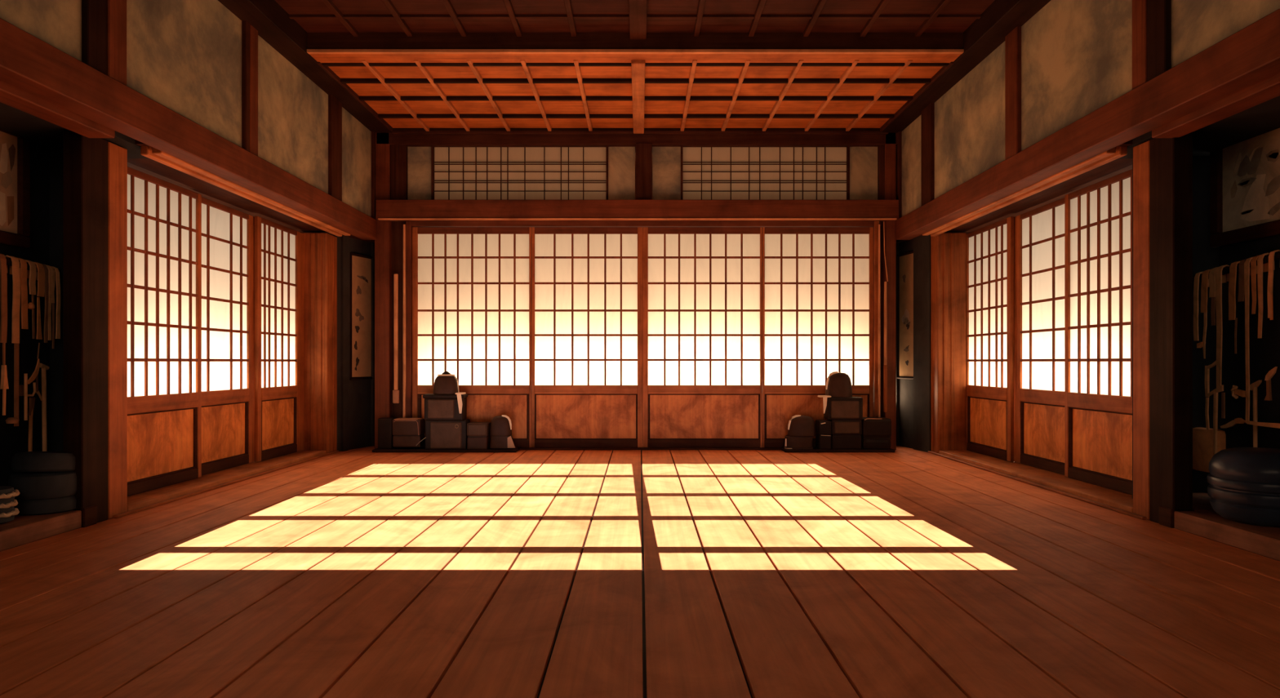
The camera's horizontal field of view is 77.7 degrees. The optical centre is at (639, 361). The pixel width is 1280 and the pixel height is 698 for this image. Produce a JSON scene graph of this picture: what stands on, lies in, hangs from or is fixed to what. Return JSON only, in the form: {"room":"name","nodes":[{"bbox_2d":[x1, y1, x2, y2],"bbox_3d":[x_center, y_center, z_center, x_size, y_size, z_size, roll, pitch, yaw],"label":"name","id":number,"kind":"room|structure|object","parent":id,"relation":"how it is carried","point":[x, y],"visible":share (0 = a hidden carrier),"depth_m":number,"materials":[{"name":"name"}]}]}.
{"room":"martial arts dojo","nodes":[
{"label":"martial arts dojo","id":0,"kind":"room"},
{"bbox_2d":[0,102,148,486],"bbox_3d":[-3.645,-0.335,1.750,0.750,2.770,7.500,0,0,0],"label":"wall","id":1,"kind":"structure","parent":0,"point":[46,138],"depth_m":5.12,"materials":[{"name":"wood"}]},
{"bbox_2d":[5,342,19,426],"bbox_3d":[-3.799,0.139,4.816,0.067,0.509,0.072,0,0,40],"label":"flat lath","id":2,"kind":"object","parent":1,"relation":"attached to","point":[15,420],"visible":1,"depth_m":4.83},
{"bbox_2d":[0,128,30,248],"bbox_3d":[-3.875,-1.097,4.558,0.040,0.757,0.950,0,0,0],"label":"framed picture","id":3,"kind":"object","parent":1,"relation":"attached to","point":[15,149],"visible":0.92,"depth_m":4.93,"materials":[{"name":"brown wood"}]},
{"bbox_2d":[0,130,17,233],"bbox_3d":[-3.889,-1.097,4.558,0.012,0.607,0.800,0,0,0],"label":"painting","id":4,"kind":"object","parent":3,"relation":"attached to","point":[8,140],"depth_m":4.89},
{"bbox_2d":[5,257,62,278],"bbox_3d":[-3.859,-0.608,4.822,0.092,0.116,0.848,0,0,0],"label":"rail","id":5,"kind":"object","parent":1,"relation":"attached to","point":[9,262],"visible":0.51,"depth_m":4.90,"materials":[{"name":"black wood"}]},
{"bbox_2d":[0,253,7,342],"bbox_3d":[-3.833,-0.382,4.745,0.081,0.540,0.047,0,0,0],"label":"strap","id":6,"kind":"object","parent":5,"relation":"hanging from","point":[3,274],"visible":1,"depth_m":4.74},
{"bbox_2d":[4,254,20,343],"bbox_3d":[-3.833,-0.379,4.839,0.081,0.534,0.058,0,0,0],"label":"strap","id":7,"kind":"object","parent":5,"relation":"hanging from","point":[15,263],"visible":0.84,"depth_m":4.83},
{"bbox_2d":[9,257,28,328],"bbox_3d":[-3.833,-0.422,4.905,0.081,0.439,0.052,0,0,0],"label":"strap","id":8,"kind":"object","parent":5,"relation":"hanging from","point":[24,289],"visible":0.82,"depth_m":4.90,"materials":[{"name":"brown fabric"}]},
{"bbox_2d":[0,80,115,137],"bbox_3d":[-3.225,-1.385,4.000,0.190,0.080,2.000,0,0,0],"label":"trim","id":9,"kind":"structure","parent":1,"relation":"attached to","point":[13,96],"depth_m":4.33,"materials":[{"name":"brown wood"}]},
{"bbox_2d":[0,0,371,217],"bbox_3d":[-3.080,-2.212,3.600,0.120,1.475,11.200,0,0,0],"label":"wall","id":10,"kind":"structure","parent":0,"point":[184,56],"depth_m":5.71,"materials":[{"name":"beige paint"}]},
{"bbox_2d":[81,0,106,75],"bbox_3d":[-3.033,-2.107,4.378,0.095,1.025,0.155,0,0,0],"label":"post","id":11,"kind":"object","parent":10,"relation":"attached to","point":[94,12],"visible":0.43,"depth_m":4.36,"materials":[{"name":"black wood"}]},
{"bbox_2d":[106,0,126,85],"bbox_3d":[-3.033,-2.107,4.550,0.095,1.025,0.160,0,0,0],"label":"post","id":12,"kind":"object","parent":10,"relation":"attached to","point":[116,9],"visible":0.43,"depth_m":4.54,"materials":[{"name":"brown wood"}]},
{"bbox_2d":[0,17,377,239],"bbox_3d":[-3.050,-1.488,3.490,0.160,0.225,10.980,0,0,0],"label":"beam","id":13,"kind":"structure","parent":10,"relation":"attached to","point":[28,63],"depth_m":4.84,"materials":[{"name":"brown wood"}]},
{"bbox_2d":[241,21,249,151],"bbox_3d":[-3.033,-2.107,6.060,0.095,1.025,0.060,0,0,0],"label":"post","id":14,"kind":"object","parent":10,"relation":"attached to","point":[245,24],"visible":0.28,"depth_m":6.03,"materials":[{"name":"brown wood"}]},
{"bbox_2d":[249,24,257,155],"bbox_3d":[-3.033,-2.107,6.155,0.095,1.025,0.130,0,0,0],"label":"post","id":15,"kind":"object","parent":10,"relation":"attached to","point":[253,32],"visible":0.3,"depth_m":6.14,"materials":[{"name":"brown wood"}]},
{"bbox_2d":[217,0,391,133],"bbox_3d":[-2.975,-2.768,3.525,0.350,0.365,11.050,0,0,0],"label":"beam","id":16,"kind":"structure","parent":10,"relation":"attached to","point":[273,23],"depth_m":6.52,"materials":[{"name":"black wood"}]},
{"bbox_2d":[328,94,342,201],"bbox_3d":[-3.033,-2.107,7.835,0.095,1.025,0.270,0,0,0],"label":"post","id":17,"kind":"object","parent":10,"relation":"attached to","point":[335,106],"visible":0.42,"depth_m":7.78,"materials":[{"name":"brown wood"}]},
{"bbox_2d":[374,133,391,448],"bbox_3d":[-2.915,-0.830,9.280,0.170,3.660,0.600,0,0,0],"label":"post","id":18,"kind":"object","parent":10,"relation":"attached to","point":[383,244],"visible":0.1,"depth_m":8.98,"materials":[{"name":"brown wood"}]},
{"bbox_2d":[392,273,399,403],"bbox_3d":[-2.748,-0.260,8.955,0.073,1.461,0.032,0,0,0],"label":"sword","id":19,"kind":"object","parent":18,"relation":"hanging from","point":[395,392],"visible":1,"depth_m":8.94,"materials":[{"name":"brown wood"}]},
{"bbox_2d":[127,139,374,242],"bbox_3d":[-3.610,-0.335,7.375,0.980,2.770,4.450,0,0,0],"label":"beam","id":20,"kind":"structure","parent":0,"point":[152,167],"depth_m":6.68,"materials":[{"name":"brown wood"}]},
{"bbox_2d":[127,166,201,496],"bbox_3d":[-3.615,-0.212,5.975,0.039,2.320,1.110,0,0,0],"label":"door","id":21,"kind":"structure","parent":20,"relation":"in","point":[164,218],"depth_m":6.02,"materials":[{"name":"paper"}]},
{"bbox_2d":[113,450,338,518],"bbox_3d":[-3.345,0.990,6.933,0.030,0.020,3.735,0,0,0],"label":"sill","id":22,"kind":"structure","parent":20,"relation":"attached to","point":[136,510],"depth_m":6.18,"materials":[{"name":"brown wood"}]},
{"bbox_2d":[127,450,325,511],"bbox_3d":[-3.540,0.975,6.907,0.360,0.050,3.385,0,0,0],"label":"sill","id":23,"kind":"structure","parent":20,"relation":"attached to","point":[156,495],"depth_m":6.45,"materials":[{"name":"brown wood"}]},
{"bbox_2d":[201,196,254,475],"bbox_3d":[-3.660,-0.212,7.010,0.039,2.320,1.020,0,0,0],"label":"door","id":24,"kind":"structure","parent":20,"relation":"in","point":[228,233],"depth_m":7.05,"materials":[{"name":"paper"}]},
{"bbox_2d":[140,146,350,236],"bbox_3d":[-3.200,-1.389,6.900,0.140,0.072,3.400,0,0,0],"label":"trim","id":25,"kind":"structure","parent":20,"relation":"attached to","point":[149,152],"depth_m":6.20,"materials":[{"name":"brown wood"}]},
{"bbox_2d":[254,216,303,462],"bbox_3d":[-3.615,-0.212,8.020,0.039,2.320,1.060,0,0,0],"label":"door","id":26,"kind":"structure","parent":20,"relation":"in","point":[278,248],"depth_m":7.93,"materials":[{"name":"paper"}]},
{"bbox_2d":[334,235,370,451],"bbox_3d":[-3.279,-0.300,9.157,0.050,2.600,0.731,0,0,17],"label":"wall","id":27,"kind":"structure","parent":0,"point":[358,390],"depth_m":9.05,"materials":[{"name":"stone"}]},
{"bbox_2d":[341,235,347,451],"bbox_3d":[-3.312,-0.225,8.909,0.030,2.450,0.086,0,0,17],"label":"strip","id":28,"kind":"object","parent":27,"relation":"attached to","point":[344,238],"visible":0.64,"depth_m":8.88,"materials":[{"name":"wood"}]},
{"bbox_2d":[349,252,373,380],"bbox_3d":[-3.221,-0.516,9.212,0.028,1.450,0.411,0,0,17],"label":"scroll","id":29,"kind":"object","parent":27,"relation":"hanging from","point":[360,264],"visible":1,"depth_m":9.20,"materials":[{"name":"beige paper"}]},
{"bbox_2d":[275,0,995,131],"bbox_3d":[0.000,-2.743,3.600,6.200,0.295,11.400,0,0,0],"label":"ceiling","id":30,"kind":"structure","parent":0,"point":[468,96],"depth_m":7.26,"materials":[{"name":"brown wood"}]},
{"bbox_2d":[306,32,963,48],"bbox_3d":[0.000,-2.759,6.795,5.800,0.283,0.210,0,0,0],"label":"beam","id":31,"kind":"structure","parent":30,"relation":"attached to","point":[314,40],"depth_m":6.69,"materials":[{"name":"brown wood"}]},
{"bbox_2d":[309,53,960,62],"bbox_3d":[0.000,-2.615,6.825,5.700,0.021,0.210,0,0,0],"label":"beam","id":32,"kind":"structure","parent":31,"relation":"attached to","point":[322,58],"depth_m":6.81,"materials":[{"name":"brown wood"}]},
{"bbox_2d":[306,48,964,53],"bbox_3d":[0.000,-2.614,6.700,5.700,0.028,0.040,0,0,0],"label":"beam","id":33,"kind":"structure","parent":31,"relation":"attached to","point":[308,51],"depth_m":6.68,"materials":[{"name":"brown wood"}]},
{"bbox_2d":[631,59,644,133],"bbox_3d":[-0.015,-2.610,7.940,0.120,0.080,2.160,0,0,0],"label":"beam","id":34,"kind":"structure","parent":30,"relation":"attached to","point":[637,66],"depth_m":7.64,"materials":[{"name":"brown wood"}]},
{"bbox_2d":[628,0,647,39],"bbox_3d":[-0.015,-2.750,2.355,0.140,0.080,8.710,0,0,0],"label":"beam","id":35,"kind":"structure","parent":30,"relation":"attached to","point":[637,9],"depth_m":6.29,"materials":[{"name":"brown wood"}]},
{"bbox_2d":[391,222,883,418],"bbox_3d":[0.000,-0.950,9.365,7.800,4.100,0.610,0,0,0],"label":"wall","id":36,"kind":"structure","parent":0,"point":[397,227],"depth_m":9.06,"materials":[{"name":"brown wood"}]},
{"bbox_2d":[391,143,407,199],"bbox_3d":[-2.737,-2.135,9.100,0.175,0.670,0.240,0,0,0],"label":"post","id":37,"kind":"object","parent":36,"relation":"attached to","point":[398,152],"visible":0.62,"depth_m":9.00,"materials":[{"name":"brown wood"}]},
{"bbox_2d":[405,220,412,417],"bbox_3d":[-2.625,-0.311,9.075,0.060,2.578,0.150,0,0,0],"label":"post","id":38,"kind":"object","parent":36,"relation":"attached to","point":[408,223],"visible":0.6,"depth_m":9.00,"materials":[{"name":"brown wood"}]},
{"bbox_2d":[405,144,635,199],"bbox_3d":[-1.350,-2.130,9.080,2.608,0.660,0.160,0,0,0],"label":"transom panel","id":39,"kind":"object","parent":36,"relation":"in","point":[434,171],"depth_m":9.07,"materials":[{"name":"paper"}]},
{"bbox_2d":[376,130,897,145],"bbox_3d":[-0.030,-2.542,9.100,5.900,0.175,0.300,0,0,0],"label":"beam","id":40,"kind":"structure","parent":36,"relation":"attached to","point":[400,137],"depth_m":8.98,"materials":[{"name":"brown wood"}]},
{"bbox_2d":[375,200,898,222],"bbox_3d":[-0.030,-1.705,9.075,5.860,0.220,0.350,0,0,0],"label":"beam","id":41,"kind":"structure","parent":36,"relation":"attached to","point":[384,208],"depth_m":8.90,"materials":[{"name":"brown wood"}]},
{"bbox_2d":[377,217,896,220],"bbox_3d":[-0.030,-1.597,8.908,5.800,0.018,0.045,0,0,0],"label":"beam","id":42,"kind":"structure","parent":41,"relation":"attached to","point":[379,219],"depth_m":8.88,"materials":[{"name":"brown wood"}]},
{"bbox_2d":[635,142,652,199],"bbox_3d":[0.042,-2.135,9.095,0.186,0.670,0.250,0,0,0],"label":"post","id":43,"kind":"object","parent":36,"relation":"attached to","point":[643,151],"visible":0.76,"depth_m":8.97,"materials":[{"name":"brown wood"}]},
{"bbox_2d":[411,221,881,227],"bbox_3d":[0.050,-1.598,9.120,5.380,0.123,0.200,0,0,0],"label":"beam","id":44,"kind":"structure","parent":36,"relation":"attached to","point":[414,224],"depth_m":9.02,"materials":[{"name":"brown wood"}]},
{"bbox_2d":[652,144,879,199],"bbox_3d":[1.424,-2.130,9.080,2.585,0.660,0.160,0,0,0],"label":"transom panel","id":45,"kind":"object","parent":36,"relation":"in","point":[679,171],"depth_m":9.07,"materials":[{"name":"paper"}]},
{"bbox_2d":[873,220,879,417],"bbox_3d":[2.685,-0.311,9.075,0.054,2.578,0.150,0,0,0],"label":"post","id":46,"kind":"object","parent":36,"relation":"attached to","point":[876,222],"visible":0.4,"depth_m":9.00,"materials":[{"name":"brown wood"}]},
{"bbox_2d":[883,133,896,449],"bbox_3d":[2.833,-0.830,9.300,0.125,3.660,0.640,0,0,0],"label":"post","id":47,"kind":"object","parent":36,"relation":"attached to","point":[890,148],"visible":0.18,"depth_m":8.98,"materials":[{"name":"brown wood"}]},
{"bbox_2d":[883,221,888,412],"bbox_3d":[2.771,-0.505,8.960,0.050,2.153,0.034,0,0,0],"label":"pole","id":48,"kind":"object","parent":47,"relation":"hanging from","point":[885,366],"visible":1,"depth_m":8.95,"materials":[{"name":"brown wood"}]},
{"bbox_2d":[0,445,1279,697],"bbox_3d":[0.000,1.060,3.850,8.600,0.120,11.700,0,0,0],"label":"floor","id":49,"kind":"structure","parent":0,"point":[905,572],"depth_m":3.48,"materials":[{"name":"brown wood"}]},
{"bbox_2d":[0,510,81,551],"bbox_3d":[-3.630,0.948,4.125,0.540,0.105,2.250,0,0,0],"label":"ledge","id":50,"kind":"object","parent":49,"relation":"on","point":[24,529],"visible":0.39,"depth_m":4.46,"materials":[{"name":"brown wood"}]},
{"bbox_2d":[0,485,19,524],"bbox_3d":[-3.600,0.795,4.405,0.258,0.200,0.258,0,0,0],"label":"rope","id":51,"kind":"object","parent":50,"relation":"on","point":[7,494],"visible":1,"depth_m":4.39,"materials":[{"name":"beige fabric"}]},
{"bbox_2d":[8,451,76,515],"bbox_3d":[-3.570,0.713,4.780,0.356,0.364,0.356,0,0,0],"label":"tub","id":52,"kind":"object","parent":50,"relation":"on","point":[46,482],"visible":0.8,"depth_m":4.65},
{"bbox_2d":[62,130,107,522],"bbox_3d":[-3.420,-0.198,4.909,0.120,2.395,0.238,0,0,0],"label":"post","id":53,"kind":"object","parent":49,"relation":"on","point":[85,159],"visible":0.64,"depth_m":4.82,"materials":[{"name":"black wood"}]},
{"bbox_2d":[107,141,127,519],"bbox_3d":[-3.470,-0.198,5.122,0.220,2.395,0.185,0,0,0],"label":"post","id":54,"kind":"object","parent":49,"relation":"on","point":[117,154],"visible":0.46,"depth_m":5.10,"materials":[{"name":"brown wood"}]},
{"bbox_2d":[302,232,337,453],"bbox_3d":[-3.504,-0.193,8.653,0.312,2.385,0.294,0,0,0],"label":"post","id":55,"kind":"object","parent":49,"relation":"on","point":[320,249],"visible":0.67,"depth_m":8.52,"materials":[{"name":"brown wood"}]},
{"bbox_2d":[377,417,395,448],"bbox_3d":[-2.840,0.798,8.920,0.159,0.335,0.160,0,0,0],"label":"box","id":56,"kind":"object","parent":49,"relation":"on","point":[385,435],"visible":0.88,"depth_m":8.84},
{"bbox_2d":[392,417,426,447],"bbox_3d":[-2.547,0.789,8.878,0.379,0.310,0.244,0,0,0],"label":"box","id":57,"kind":"object","parent":49,"relation":"on","point":[406,432],"visible":0.98,"depth_m":8.78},
{"bbox_2d":[403,224,405,417],"bbox_3d":[-2.654,-0.457,8.955,0.029,2.176,0.031,0,0,0],"label":"staff","id":58,"kind":"object","parent":57,"relation":"on","point":[404,225],"visible":1,"depth_m":8.94,"materials":[{"name":"brown wood"}]},
{"bbox_2d":[372,447,519,452],"bbox_3d":[-2.157,0.985,8.890,1.591,0.030,0.280,0,0,0],"label":"plinth","id":59,"kind":"object","parent":49,"relation":"on","point":[393,449],"visible":0.86,"depth_m":8.75,"materials":[{"name":"black wood"}]},
{"bbox_2d":[425,418,470,448],"bbox_3d":[-2.148,0.809,8.879,0.456,0.322,0.242,0,0,0],"label":"box","id":60,"kind":"object","parent":49,"relation":"on","point":[439,434],"visible":0.91,"depth_m":8.77,"materials":[{"name":"brown wood"}]},
{"bbox_2d":[422,393,467,420],"bbox_3d":[-2.173,0.505,8.883,0.452,0.285,0.234,0,0,0],"label":"box","id":61,"kind":"object","parent":60,"relation":"on","point":[437,406],"visible":1,"depth_m":8.77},
{"bbox_2d":[433,371,459,394],"bbox_3d":[-2.159,0.234,8.887,0.292,0.257,0.174,0,0,0],"label":"helmet","id":62,"kind":"object","parent":61,"relation":"on","point":[446,383],"visible":0.96,"depth_m":8.81,"materials":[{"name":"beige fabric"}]},
{"bbox_2d":[466,422,490,448],"bbox_3d":[-1.800,0.825,8.884,0.228,0.290,0.232,0,0,0],"label":"box","id":63,"kind":"object","parent":49,"relation":"on","point":[477,433],"visible":0.92,"depth_m":8.78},
{"bbox_2d":[489,414,515,448],"bbox_3d":[-1.530,0.776,8.875,0.292,0.369,0.150,0,0,0],"label":"helmet","id":64,"kind":"object","parent":49,"relation":"on","point":[500,429],"visible":1,"depth_m":8.81,"materials":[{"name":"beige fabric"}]},
{"bbox_2d":[520,447,780,449],"bbox_3d":[0.050,0.989,9.100,5.300,0.022,0.200,0,0,0],"label":"beam","id":65,"kind":"structure","parent":49,"relation":"on","point":[521,448],"depth_m":9.00,"materials":[{"name":"brown wood"}]},
{"bbox_2d":[412,226,531,447],"bbox_3d":[-1.913,-0.277,9.056,1.360,2.509,0.039,0,0,0],"label":"door","id":66,"kind":"structure","parent":65,"relation":"on","point":[472,286],"depth_m":9.06,"materials":[{"name":"paper"}]},
{"bbox_2d":[531,226,642,447],"bbox_3d":[-0.602,-0.277,9.056,1.258,2.509,0.039,0,0,0],"label":"door","id":67,"kind":"structure","parent":65,"relation":"on","point":[587,282],"depth_m":9.06,"materials":[{"name":"paper"}]},
{"bbox_2d":[642,226,762,447],"bbox_3d":[0.711,-0.277,9.056,1.362,2.509,0.039,0,0,0],"label":"door","id":68,"kind":"structure","parent":65,"relation":"on","point":[702,286],"depth_m":9.06,"materials":[{"name":"paper"}]},
{"bbox_2d":[762,226,873,447],"bbox_3d":[2.024,-0.277,9.056,1.261,2.509,0.039,0,0,0],"label":"door","id":69,"kind":"structure","parent":65,"relation":"on","point":[818,282],"depth_m":9.06,"materials":[{"name":"paper"}]},
{"bbox_2d":[784,414,816,448],"bbox_3d":[1.791,0.781,8.899,0.358,0.378,0.197,0,0,0],"label":"helmet","id":70,"kind":"object","parent":49,"relation":"on","point":[802,429],"visible":1,"depth_m":8.82,"materials":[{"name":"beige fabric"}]},
{"bbox_2d":[815,419,831,448],"bbox_3d":[2.050,0.814,8.882,0.134,0.312,0.236,0,0,0],"label":"box","id":71,"kind":"object","parent":49,"relation":"on","point":[824,427],"visible":0.94,"depth_m":8.78,"materials":[{"name":"black wood"}]},
{"bbox_2d":[827,419,862,448],"bbox_3d":[2.285,0.806,8.884,0.332,0.328,0.232,0,0,0],"label":"box","id":72,"kind":"object","parent":49,"relation":"on","point":[846,433],"visible":0.82,"depth_m":8.78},
{"bbox_2d":[823,396,862,419],"bbox_3d":[2.272,0.519,8.884,0.384,0.247,0.232,0,0,0],"label":"box","id":73,"kind":"object","parent":72,"relation":"on","point":[837,408],"visible":0.91,"depth_m":8.77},
{"bbox_2d":[825,371,852,397],"bbox_3d":[2.219,0.252,8.892,0.304,0.286,0.184,0,0,0],"label":"helmet","id":74,"kind":"object","parent":73,"relation":"on","point":[838,384],"visible":0.94,"depth_m":8.82,"materials":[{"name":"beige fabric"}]},
{"bbox_2d":[860,417,891,448],"bbox_3d":[2.623,0.797,8.885,0.326,0.345,0.230,0,0,0],"label":"box","id":75,"kind":"object","parent":49,"relation":"on","point":[876,431],"visible":0.84,"depth_m":8.78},
{"bbox_2d":[878,224,880,417],"bbox_3d":[2.698,-0.458,8.960,0.024,2.176,0.025,0,0,0],"label":"staff","id":76,"kind":"object","parent":75,"relation":"on","point":[879,245],"visible":1,"depth_m":8.95,"materials":[{"name":"brown wood"}]},
{"bbox_2d":[930,232,966,453],"bbox_3d":[3.344,-0.193,8.653,0.312,2.385,0.294,0,0,0],"label":"post","id":77,"kind":"object","parent":49,"relation":"on","point":[948,250],"visible":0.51,"depth_m":8.52,"materials":[{"name":"brown wood"}]},
{"bbox_2d":[1133,140,1150,520],"bbox_3d":[3.310,-0.198,5.082,0.220,2.395,0.165,0,0,0],"label":"post","id":78,"kind":"object","parent":49,"relation":"on","point":[1140,152],"visible":0.38,"depth_m":5.07,"materials":[{"name":"brown wood"}]},
{"bbox_2d":[1149,132,1192,523],"bbox_3d":[3.260,-0.198,4.884,0.120,2.395,0.228,0,0,0],"label":"post","id":79,"kind":"object","parent":49,"relation":"on","point":[1171,159],"visible":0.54,"depth_m":4.78,"materials":[{"name":"black wood"}]},
{"bbox_2d":[1173,493,1279,560],"bbox_3d":[3.530,0.948,4.215,0.660,0.105,2.430,0,0,0],"label":"ledge","id":80,"kind":"object","parent":49,"relation":"on","point":[1204,522],"visible":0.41,"depth_m":4.37,"materials":[{"name":"brown wood"}]},
{"bbox_2d":[1206,447,1279,527],"bbox_3d":[3.500,0.693,4.450,0.534,0.405,0.534,0,0,0],"label":"jar","id":81,"kind":"object","parent":80,"relation":"on","point":[1244,486],"visible":1,"depth_m":4.33,"materials":[{"name":"black ceramic"}]},
{"bbox_2d":[898,239,913,448],"bbox_3d":[3.157,-0.300,9.159,0.050,2.600,0.802,0,0,-10],"label":"wall","id":82,"kind":"structure","parent":0,"point":[905,386],"depth_m":9.28,"materials":[{"name":"stone"}]},
{"bbox_2d":[896,243,898,445],"bbox_3d":[3.062,-0.225,9.481,0.030,2.450,0.049,0,0,-10],"label":"strip","id":83,"kind":"object","parent":82,"relation":"attached to","point":[897,244],"visible":0.57,"depth_m":9.46,"materials":[{"name":"wood"}]},
{"bbox_2d":[897,250,913,379],"bbox_3d":[3.100,-0.535,9.257,0.028,1.478,0.396,0,0,-10],"label":"scroll","id":84,"kind":"object","parent":82,"relation":"hanging from","point":[906,259],"visible":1,"depth_m":9.25,"materials":[{"name":"beige paper"}]},
{"bbox_2d":[913,234,930,452],"bbox_3d":[3.162,-0.225,8.895,0.030,2.450,0.353,0,0,-10],"label":"strip","id":85,"kind":"object","parent":82,"relation":"attached to","point":[922,244],"visible":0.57,"depth_m":8.88,"materials":[{"name":"wood"}]},
{"bbox_2d":[896,139,1132,243],"bbox_3d":[3.550,-0.335,7.375,1.020,2.770,4.450,0,0,0],"label":"wall","id":86,"kind":"structure","parent":0,"point":[1118,166],"depth_m":6.71,"materials":[{"name":"brown wood"}]},
{"bbox_2d":[966,216,1013,462],"bbox_3d":[3.515,-0.212,8.065,0.039,2.320,1.110,0,0,0],"label":"door","id":87,"kind":"structure","parent":86,"relation":"in","point":[989,248],"depth_m":7.96,"materials":[{"name":"paper"}]},
{"bbox_2d":[922,146,1127,236],"bbox_3d":[3.120,-1.389,6.900,0.140,0.072,3.400,0,0,0],"label":"trim","id":88,"kind":"structure","parent":86,"relation":"attached to","point":[1117,152],"depth_m":6.20,"materials":[{"name":"brown wood"}]},
{"bbox_2d":[938,449,1133,512],"bbox_3d":[3.410,0.975,6.883,0.420,0.050,3.435,0,0,0],"label":"sill","id":89,"kind":"structure","parent":86,"relation":"attached to","point":[1122,500],"depth_m":6.40,"materials":[{"name":"brown wood"}]},
{"bbox_2d":[928,450,1146,519],"bbox_3d":[3.185,0.990,6.907,0.030,0.020,3.785,0,0,0],"label":"sill","id":90,"kind":"structure","parent":86,"relation":"attached to","point":[1124,512],"depth_m":6.12,"materials":[{"name":"brown wood"}]},
{"bbox_2d":[1013,197,1064,475],"bbox_3d":[3.561,-0.212,7.032,0.039,2.320,1.015,0,0,0],"label":"door","id":91,"kind":"structure","parent":86,"relation":"in","point":[1038,233],"depth_m":7.08,"materials":[{"name":"paper"}]},
{"bbox_2d":[1064,168,1132,494],"bbox_3d":[3.515,-0.212,6.043,0.039,2.320,1.025,0,0,0],"label":"door","id":92,"kind":"structure","parent":86,"relation":"in","point":[1098,216],"depth_m":6.07,"materials":[{"name":"paper"}]},
{"bbox_2d":[902,0,1279,216],"bbox_3d":[3.000,-2.212,3.600,0.120,1.475,11.200,0,0,0],"label":"wall","id":93,"kind":"structure","parent":0,"point":[1077,55],"depth_m":5.66,"materials":[{"name":"beige paint"}]},
{"bbox_2d":[896,131,902,218],"bbox_3d":[2.953,-2.107,8.975,0.095,1.025,0.090,0,0,0],"label":"post","id":94,"kind":"object","parent":93,"relation":"attached to","point":[899,146],"visible":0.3,"depth_m":8.93,"materials":[{"name":"brown wood"}]},
{"bbox_2d":[920,102,934,206],"bbox_3d":[2.953,-2.107,8.080,0.095,1.025,0.280,0,0,0],"label":"post","id":95,"kind":"object","parent":93,"relation":"attached to","point":[927,114],"visible":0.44,"depth_m":8.03,"materials":[{"name":"brown wood"}]},
{"bbox_2d":[881,0,1050,133],"bbox_3d":[2.895,-2.768,3.525,0.350,0.365,11.050,0,0,0],"label":"beam","id":96,"kind":"structure","parent":93,"relation":"attached to","point":[987,33],"depth_m":6.55,"materials":[{"name":"black wood"}]},
{"bbox_2d":[1004,26,1021,159],"bbox_3d":[2.953,-2.107,6.230,0.095,1.025,0.200,0,0,0],"label":"post","id":97,"kind":"object","parent":93,"relation":"attached to","point":[1013,39],"visible":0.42,"depth_m":6.18,"materials":[{"name":"brown wood"}]},
{"bbox_2d":[896,8,1279,239],"bbox_3d":[2.970,-1.488,3.490,0.160,0.225,10.980,0,0,0],"label":"beam","id":98,"kind":"structure","parent":93,"relation":"attached to","point":[1251,55],"depth_m":4.74,"materials":[{"name":"brown wood"}]},
{"bbox_2d":[1132,0,1146,89],"bbox_3d":[2.953,-2.107,4.635,0.095,1.025,0.130,0,0,0],"label":"post","id":99,"kind":"object","parent":93,"relation":"attached to","point":[1139,6],"visible":0.46,"depth_m":4.63,"materials":[{"name":"brown wood"}]},
{"bbox_2d":[1146,0,1171,81],"bbox_3d":[2.953,-2.107,4.480,0.095,1.025,0.160,0,0,0],"label":"post","id":100,"kind":"object","parent":93,"relation":"attached to","point":[1158,11],"visible":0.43,"depth_m":4.45,"materials":[{"name":"black wood"}]},
{"bbox_2d":[1119,95,1279,498],"bbox_3d":[3.585,-0.335,1.760,0.790,2.770,7.520,0,0,0],"label":"wall","id":101,"kind":"structure","parent":0,"point":[1264,117],"depth_m":5.12,"materials":[{"name":"wood"}]},
{"bbox_2d":[1151,72,1279,137],"bbox_3d":[3.145,-1.385,4.000,0.190,0.080,2.000,0,0,0],"label":"trim","id":102,"kind":"structure","parent":101,"relation":"attached to","point":[1265,90],"depth_m":4.26,"materials":[{"name":"brown wood"}]},
{"bbox_2d":[1192,251,1279,283],"bbox_3d":[3.819,-0.611,4.912,0.092,0.151,1.029,0,0,0],"label":"rail","id":103,"kind":"object","parent":101,"relation":"attached to","point":[1225,270],"visible":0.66,"depth_m":5.01,"materials":[{"name":"black wood"}]},
{"bbox_2d":[1196,269,1210,358],"bbox_3d":[3.789,-0.318,5.306,0.089,0.595,0.084,0,0,0],"label":"strap","id":104,"kind":"object","parent":103,"relation":"hanging from","point":[1204,286],"visible":0.82,"depth_m":5.29,"materials":[{"name":"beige fabric"}]},
{"bbox_2d":[1204,264,1229,396],"bbox_3d":[3.794,-0.197,5.208,0.081,0.861,0.158,0,0,0],"label":"strap","id":105,"kind":"object","parent":103,"relation":"hanging from","point":[1218,362],"visible":0.9,"depth_m":5.16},
{"bbox_2d":[1192,397,1226,472],"bbox_3d":[3.800,0.488,5.324,0.100,0.502,0.236,0,0,0],"label":"pouch","id":106,"kind":"object","parent":105,"relation":"hanging from","point":[1202,437],"visible":0.68,"depth_m":5.27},
{"bbox_2d":[1228,260,1240,353],"bbox_3d":[3.794,-0.344,5.040,0.081,0.588,0.065,0,0,0],"label":"strap","id":107,"kind":"object","parent":103,"relation":"hanging from","point":[1233,268],"visible":0.82,"depth_m":5.03,"materials":[{"name":"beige fabric"}]},
{"bbox_2d":[1244,256,1279,428],"bbox_3d":[3.793,-0.129,4.791,0.081,1.041,0.305,0,0,0],"label":"strap","id":108,"kind":"object","parent":103,"relation":"hanging from","point":[1246,264],"visible":0.81,"depth_m":4.91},
{"bbox_2d":[1209,128,1279,247],"bbox_3d":[3.835,-1.134,4.820,0.040,0.740,1.020,0,0,0],"label":"framed picture","id":109,"kind":"object","parent":101,"relation":"attached to","point":[1245,175],"visible":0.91,"depth_m":5.04,"materials":[{"name":"brown wood"}]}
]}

